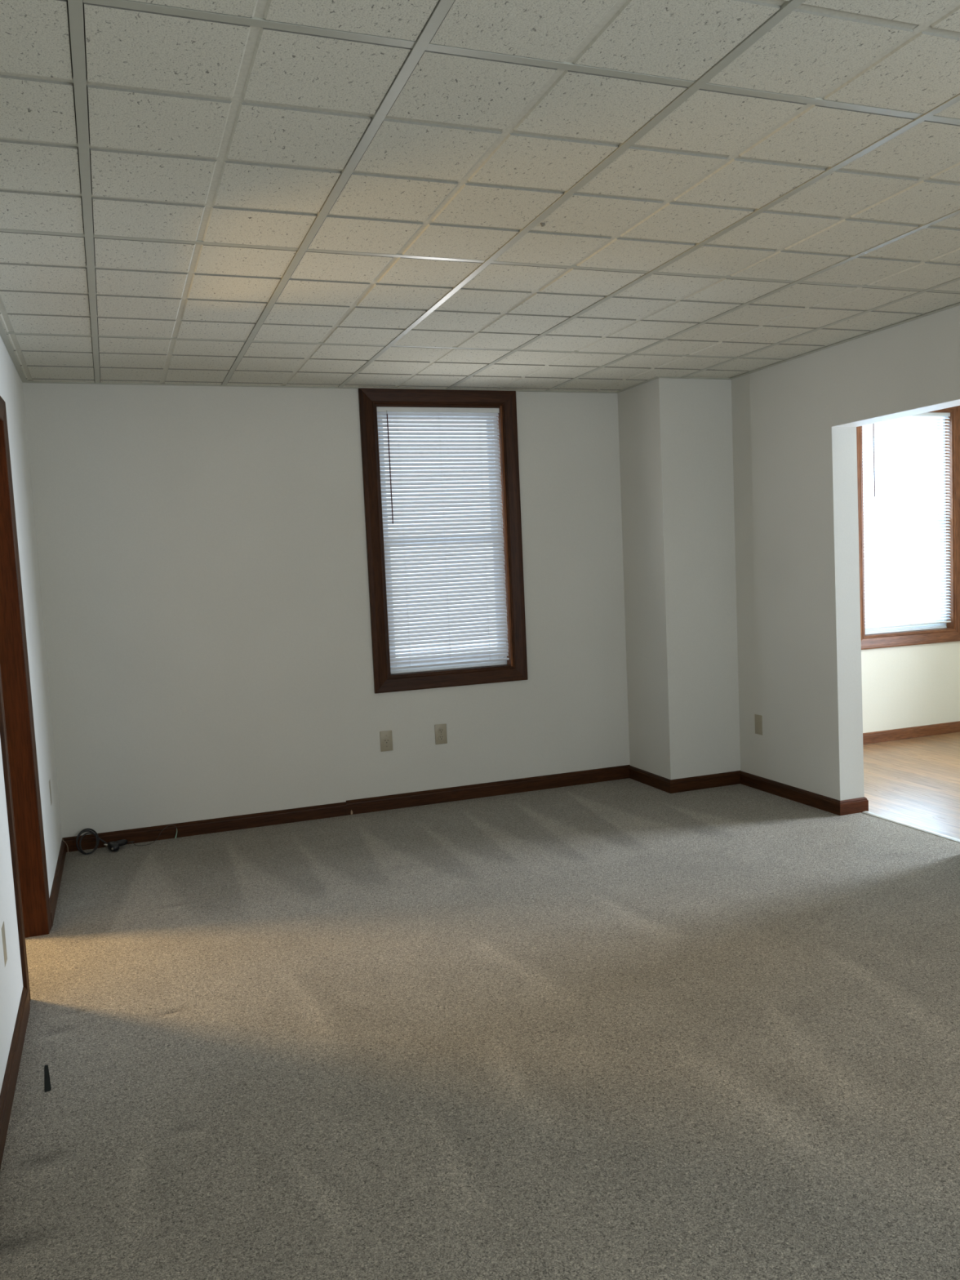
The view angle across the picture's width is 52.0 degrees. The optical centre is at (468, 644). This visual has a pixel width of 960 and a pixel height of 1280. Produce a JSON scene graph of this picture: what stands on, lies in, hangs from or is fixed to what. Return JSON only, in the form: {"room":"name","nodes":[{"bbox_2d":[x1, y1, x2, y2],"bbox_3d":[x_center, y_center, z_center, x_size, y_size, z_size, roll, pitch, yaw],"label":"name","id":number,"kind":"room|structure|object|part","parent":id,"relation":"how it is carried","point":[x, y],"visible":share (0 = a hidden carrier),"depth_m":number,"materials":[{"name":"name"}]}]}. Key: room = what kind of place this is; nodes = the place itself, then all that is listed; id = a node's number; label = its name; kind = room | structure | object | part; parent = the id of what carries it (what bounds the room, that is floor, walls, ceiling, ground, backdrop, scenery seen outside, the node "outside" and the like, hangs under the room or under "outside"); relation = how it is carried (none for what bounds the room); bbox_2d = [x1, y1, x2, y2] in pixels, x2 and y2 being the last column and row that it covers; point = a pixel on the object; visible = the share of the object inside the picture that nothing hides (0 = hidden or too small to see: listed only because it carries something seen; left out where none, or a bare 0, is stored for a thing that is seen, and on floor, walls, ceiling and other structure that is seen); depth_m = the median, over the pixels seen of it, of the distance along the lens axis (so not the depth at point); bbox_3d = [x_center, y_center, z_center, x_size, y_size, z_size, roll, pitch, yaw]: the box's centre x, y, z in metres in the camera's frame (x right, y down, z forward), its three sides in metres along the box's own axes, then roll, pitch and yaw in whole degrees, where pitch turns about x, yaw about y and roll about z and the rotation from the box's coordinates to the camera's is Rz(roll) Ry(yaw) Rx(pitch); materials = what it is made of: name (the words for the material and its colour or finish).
{"room":"empty living room","nodes":[
{"label":"empty living room","id":0,"kind":"room"},
{"bbox_2d":[0,335,62,1093],"bbox_3d":[-1.003,0.072,1.628,0.168,2.377,6.835,-4,5,-20],"label":"wall","id":1,"kind":"structure","parent":0,"point":[11,392],"depth_m":4.10,"materials":[{"name":"paint"}]},
{"bbox_2d":[1,920,7,966],"bbox_3d":[-1.307,0.842,2.763,0.009,0.114,0.070,-4,5,-20],"label":"wall outlet","id":2,"kind":"object","parent":1,"relation":"attached to","point":[3,935],"visible":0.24,"depth_m":2.76,"materials":[{"name":"beige plastic"}]},
{"bbox_2d":[0,986,30,1169],"bbox_3d":[-0.566,1.271,0.831,0.014,0.081,4.897,-4,5,-20],"label":"baseboard","id":3,"kind":"structure","parent":1,"relation":"attached to","point":[9,1083],"depth_m":2.65,"materials":[{"name":"brown wood"}]},
{"bbox_2d":[0,395,52,1007],"bbox_3d":[-1.639,0.127,3.403,0.154,2.040,0.793,-4,5,-18],"label":"door frame","id":4,"kind":"structure","parent":1,"relation":"in","point":[17,734],"depth_m":3.71,"materials":[{"name":"brown wood"}]},
{"bbox_2d":[48,780,52,805],"bbox_3d":[-1.900,0.671,4.466,0.009,0.114,0.070,-4,5,-20],"label":"wall outlet","id":5,"kind":"object","parent":1,"relation":"attached to","point":[49,780],"visible":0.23,"depth_m":4.46,"materials":[{"name":"beige plastic"}]},
{"bbox_2d":[49,837,66,925],"bbox_3d":[-1.842,1.043,4.418,0.014,0.075,1.145,-4,5,-19],"label":"baseboard","id":6,"kind":"structure","parent":1,"relation":"attached to","point":[60,862],"depth_m":4.33,"materials":[{"name":"brown wood"}]},
{"bbox_2d":[22,382,630,837],"bbox_3d":[-0.681,-0.251,5.438,3.411,2.377,0.130,-4,5,-20],"label":"wall","id":7,"kind":"structure","parent":0,"point":[202,553],"depth_m":5.22,"materials":[{"name":"paint"}]},
{"bbox_2d":[62,764,630,852],"bbox_3d":[-0.520,0.892,5.493,3.234,0.082,0.014,-4,5,-20],"label":"baseboard","id":8,"kind":"structure","parent":7,"relation":"attached to","point":[373,804],"depth_m":5.45,"materials":[{"name":"brown wood"}]},
{"bbox_2d":[379,730,392,751],"bbox_3d":[-0.457,0.538,5.497,0.070,0.114,0.009,-4,5,-20],"label":"wall outlet","id":9,"kind":"object","parent":7,"relation":"attached to","point":[386,738],"visible":1,"depth_m":5.50,"materials":[{"name":"beige plastic"}]},
{"bbox_2d":[383,737,389,744],"bbox_3d":[-0.456,0.540,5.495,0.035,0.035,0.003,-4,5,-20],"label":"receptacle","id":10,"kind":"object","parent":9,"relation":"attached to","point":[386,740],"depth_m":5.49,"materials":[{"name":"beige plastic"}]},
{"bbox_2d":[434,723,447,744],"bbox_3d":[-0.155,0.510,5.605,0.070,0.114,0.009,-4,5,-20],"label":"wall outlet","id":11,"kind":"object","parent":7,"relation":"attached to","point":[441,737],"visible":1,"depth_m":5.60,"materials":[{"name":"beige plastic"}]},
{"bbox_2d":[438,734,444,740],"bbox_3d":[-0.153,0.529,5.605,0.034,0.028,0.003,-4,5,-20],"label":"receptacle","id":12,"kind":"object","parent":11,"relation":"attached to","point":[441,737],"depth_m":5.60,"materials":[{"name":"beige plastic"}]},
{"bbox_2d":[438,728,444,733],"bbox_3d":[-0.155,0.490,5.601,0.034,0.028,0.003,-4,5,-20],"label":"receptacle","id":13,"kind":"object","parent":11,"relation":"attached to","point":[440,730],"depth_m":5.60,"materials":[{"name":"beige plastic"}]},
{"bbox_2d":[358,387,528,693],"bbox_3d":[-0.142,-0.595,5.593,0.920,1.667,0.128,-4,5,-20],"label":"window","id":14,"kind":"structure","parent":7,"relation":"in","point":[386,679],"depth_m":5.56,"materials":[{"name":"brown wood"}]},
{"bbox_3d":[-0.172,-0.944,5.605,0.688,0.737,0.018,-4,5,-20],"label":"sash","id":15,"kind":"part","parent":14,"relation":"part of","materials":[{"name":"white plastic"}]},
{"bbox_3d":[-0.153,-0.595,5.625,0.726,1.478,0.050,-4,5,-20],"label":"frame","id":16,"kind":"part","parent":14,"relation":"part of","materials":[{"name":"wood"}]},
{"bbox_2d":[376,406,509,669],"bbox_3d":[-0.131,-0.606,5.561,0.723,1.446,0.046,-4,5,-20],"label":"window blind","id":17,"kind":"object","parent":14,"relation":"attached to","point":[452,415],"visible":1,"depth_m":5.56,"materials":[{"name":"white plastic"}]},
{"bbox_3d":[-0.362,-0.579,5.488,0.002,1.414,0.030,-4,5,-20],"label":"ladder cord","id":18,"kind":"part","parent":17,"relation":"part of","materials":[{"name":"white plastic"}]},
{"bbox_3d":[-0.167,-1.313,5.512,0.723,0.026,0.025,-4,5,-20],"label":"head rail","id":19,"kind":"part","parent":17,"relation":"part of","materials":[{"name":"white plastic"}]},
{"bbox_3d":[-0.136,-0.596,5.569,0.002,1.414,0.030,-4,5,-20],"label":"ladder cord","id":20,"kind":"part","parent":17,"relation":"part of","materials":[{"name":"white fabric"}]},
{"bbox_3d":[-0.101,0.108,5.627,0.719,0.012,0.024,-4,5,-20],"label":"rail","id":21,"kind":"part","parent":17,"relation":"part of","materials":[{"name":"white plastic"}]},
{"bbox_3d":[0.089,-0.613,5.650,0.002,1.414,0.030,-4,5,-20],"label":"ladder cord","id":22,"kind":"part","parent":17,"relation":"part of","materials":[{"name":"white fabric"}]},
{"bbox_3d":[-0.133,-0.248,5.643,0.688,0.731,0.018,-4,5,-20],"label":"sash","id":23,"kind":"part","parent":14,"relation":"part of","materials":[{"name":"white plastic"}]},
{"bbox_2d":[0,732,959,1279],"bbox_3d":[1.233,1.098,2.607,9.100,0.030,7.020,-4,5,-20],"label":"floor","id":24,"kind":"structure","parent":0,"point":[628,1028],"depth_m":2.76,"materials":[{"name":"carpet"}]},
{"bbox_2d":[44,1064,51,1092],"bbox_3d":[-1.125,1.158,2.627,0.017,0.068,0.019,-5,5,-28],"label":"scrap","id":25,"kind":"object","parent":24,"relation":"on","point":[47,1087],"visible":1,"depth_m":2.62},
{"bbox_2d":[75,828,107,854],"bbox_3d":[-1.883,0.983,4.930,0.154,0.111,0.105,-4,5,-20],"label":"coiled cable","id":26,"kind":"object","parent":24,"relation":"on","point":[94,833],"visible":1,"depth_m":4.93,"materials":[{"name":"black plastic"}]},
{"bbox_2d":[107,839,134,851],"bbox_3d":[-1.769,1.009,4.963,0.088,0.040,0.145,-1,5,25],"label":"power adapter","id":27,"kind":"object","parent":24,"relation":"on","point":[113,846],"visible":1,"depth_m":4.93,"materials":[{"name":"black plastic"}]},
{"bbox_2d":[128,825,177,845],"bbox_3d":[-1.615,0.981,5.049,0.249,0.072,0.048,-6,5,-33],"label":"wire","id":28,"kind":"object","parent":24,"relation":"on","point":[168,825],"visible":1,"depth_m":5.10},
{"bbox_2d":[862,810,959,842],"bbox_3d":[2.149,0.874,4.653,0.046,0.010,0.753,-4,5,-20],"label":"trim","id":29,"kind":"structure","parent":24,"relation":"on","point":[917,828],"depth_m":4.69,"materials":[{"name":"white metal"}]},
{"bbox_2d":[0,0,959,393],"bbox_3d":[0.705,-1.201,2.143,4.401,0.023,7.324,-4,5,-20],"label":"ceiling","id":30,"kind":"structure","parent":0,"point":[282,193],"depth_m":2.56,"materials":[{"name":"tile"}]},
{"bbox_2d":[617,377,740,779],"bbox_3d":[1.221,-0.373,5.874,0.470,2.377,0.599,-4,5,-20],"label":"column","id":31,"kind":"structure","parent":0,"point":[676,445],"depth_m":5.62,"materials":[{"name":"paint"}]},
{"bbox_2d":[629,765,671,793],"bbox_3d":[1.071,0.795,5.818,0.014,0.077,0.482,-4,5,-20],"label":"baseboard","id":32,"kind":"structure","parent":31,"relation":"attached to","point":[650,779],"depth_m":5.80,"materials":[{"name":"brown wood"}]},
{"bbox_2d":[670,770,740,793],"bbox_3d":[1.372,0.792,5.677,0.484,0.077,0.014,-4,5,-20],"label":"baseboard","id":33,"kind":"structure","parent":31,"relation":"attached to","point":[695,783],"depth_m":5.67,"materials":[{"name":"brown wood"}]},
{"bbox_2d":[731,305,959,800],"bbox_3d":[2.586,-0.207,3.034,0.151,2.377,7.050,-4,5,-20],"label":"wall","id":34,"kind":"structure","parent":0,"point":[795,473],"depth_m":5.07,"materials":[{"name":"paint"}]},
{"bbox_2d":[754,714,762,735],"bbox_3d":[1.647,0.452,5.570,0.009,0.114,0.070,-4,5,-20],"label":"wall outlet","id":35,"kind":"object","parent":34,"relation":"attached to","point":[758,718],"visible":1,"depth_m":5.57,"materials":[{"name":"beige plastic"}]},
{"bbox_2d":[740,770,839,815],"bbox_3d":[1.736,0.802,5.363,0.014,0.075,0.852,-4,5,-20],"label":"baseboard","id":36,"kind":"structure","parent":34,"relation":"attached to","point":[825,803],"depth_m":5.31,"materials":[{"name":"brown wood"}]},
{"bbox_2d":[840,796,868,815],"bbox_3d":[1.957,0.821,4.997,0.178,0.075,0.014,-4,5,-20],"label":"baseboard","id":37,"kind":"structure","parent":34,"relation":"attached to","point":[853,806],"depth_m":4.99,"materials":[{"name":"brown wood"}]},
{"bbox_2d":[831,399,959,426],"bbox_3d":[1.997,-1.055,4.496,0.151,0.002,0.797,-4,5,-20],"label":"trim","id":38,"kind":"structure","parent":34,"relation":"attached to","point":[956,402],"depth_m":4.50,"materials":[{"name":"white paint"}]},
{"bbox_2d":[861,640,959,733],"bbox_3d":[2.843,-0.523,6.797,2.918,2.377,0.130,-4,5,-20],"label":"wall","id":39,"kind":"structure","parent":0,"point":[904,686],"depth_m":6.87,"materials":[{"name":"beige paint"}]},
{"bbox_2d":[856,405,959,649],"bbox_3d":[3.017,-0.844,6.820,0.972,1.697,0.128,-4,5,-20],"label":"window","id":40,"kind":"structure","parent":39,"relation":"in","point":[882,637],"depth_m":6.89,"materials":[{"name":"brown wood"}]},
{"bbox_3d":[3.026,-0.490,6.870,0.740,0.746,0.018,-4,5,-20],"label":"sash","id":41,"kind":"part","parent":40,"relation":"part of","materials":[{"name":"white plastic"}]},
{"bbox_3d":[2.986,-1.201,6.832,0.740,0.752,0.018,-4,5,-20],"label":"sash","id":42,"kind":"part","parent":40,"relation":"part of","materials":[{"name":"white plastic"}]},
{"bbox_2d":[862,412,951,629],"bbox_3d":[3.028,-0.860,6.788,0.775,1.465,0.046,-4,5,-20],"label":"window blind","id":43,"kind":"object","parent":40,"relation":"attached to","point":[926,415],"visible":0.98,"depth_m":6.80,"materials":[{"name":"white plastic"}]},
{"bbox_3d":[2.786,-0.833,6.711,0.002,1.433,0.030,-4,5,-20],"label":"ladder cord","id":44,"kind":"part","parent":43,"relation":"part of","materials":[{"name":"white fabric"}]},
{"bbox_3d":[3.039,-0.852,6.802,0.002,1.433,0.030,-4,5,-20],"label":"ladder cord","id":45,"kind":"part","parent":43,"relation":"part of","materials":[{"name":"white fabric"}]},
{"bbox_3d":[3.058,-0.137,6.854,0.771,0.012,0.024,-4,5,-20],"label":"rail","id":46,"kind":"part","parent":43,"relation":"part of","materials":[{"name":"white plastic"}]},
{"bbox_3d":[2.992,-1.577,6.738,0.775,0.026,0.025,-4,5,-20],"label":"head rail","id":47,"kind":"part","parent":43,"relation":"part of","materials":[{"name":"white plastic"}]},
{"bbox_3d":[3.293,-0.871,6.893,0.002,1.433,0.030,-4,5,-20],"label":"ladder cord","id":48,"kind":"part","parent":43,"relation":"part of","materials":[{"name":"white fabric"}]},
{"bbox_2d":[862,720,959,744],"bbox_3d":[2.921,0.629,6.822,2.918,0.075,0.014,-4,5,-20],"label":"baseboard","id":49,"kind":"structure","parent":39,"relation":"attached to","point":[953,726],"depth_m":6.88,"materials":[{"name":"brown wood"}]}
]}

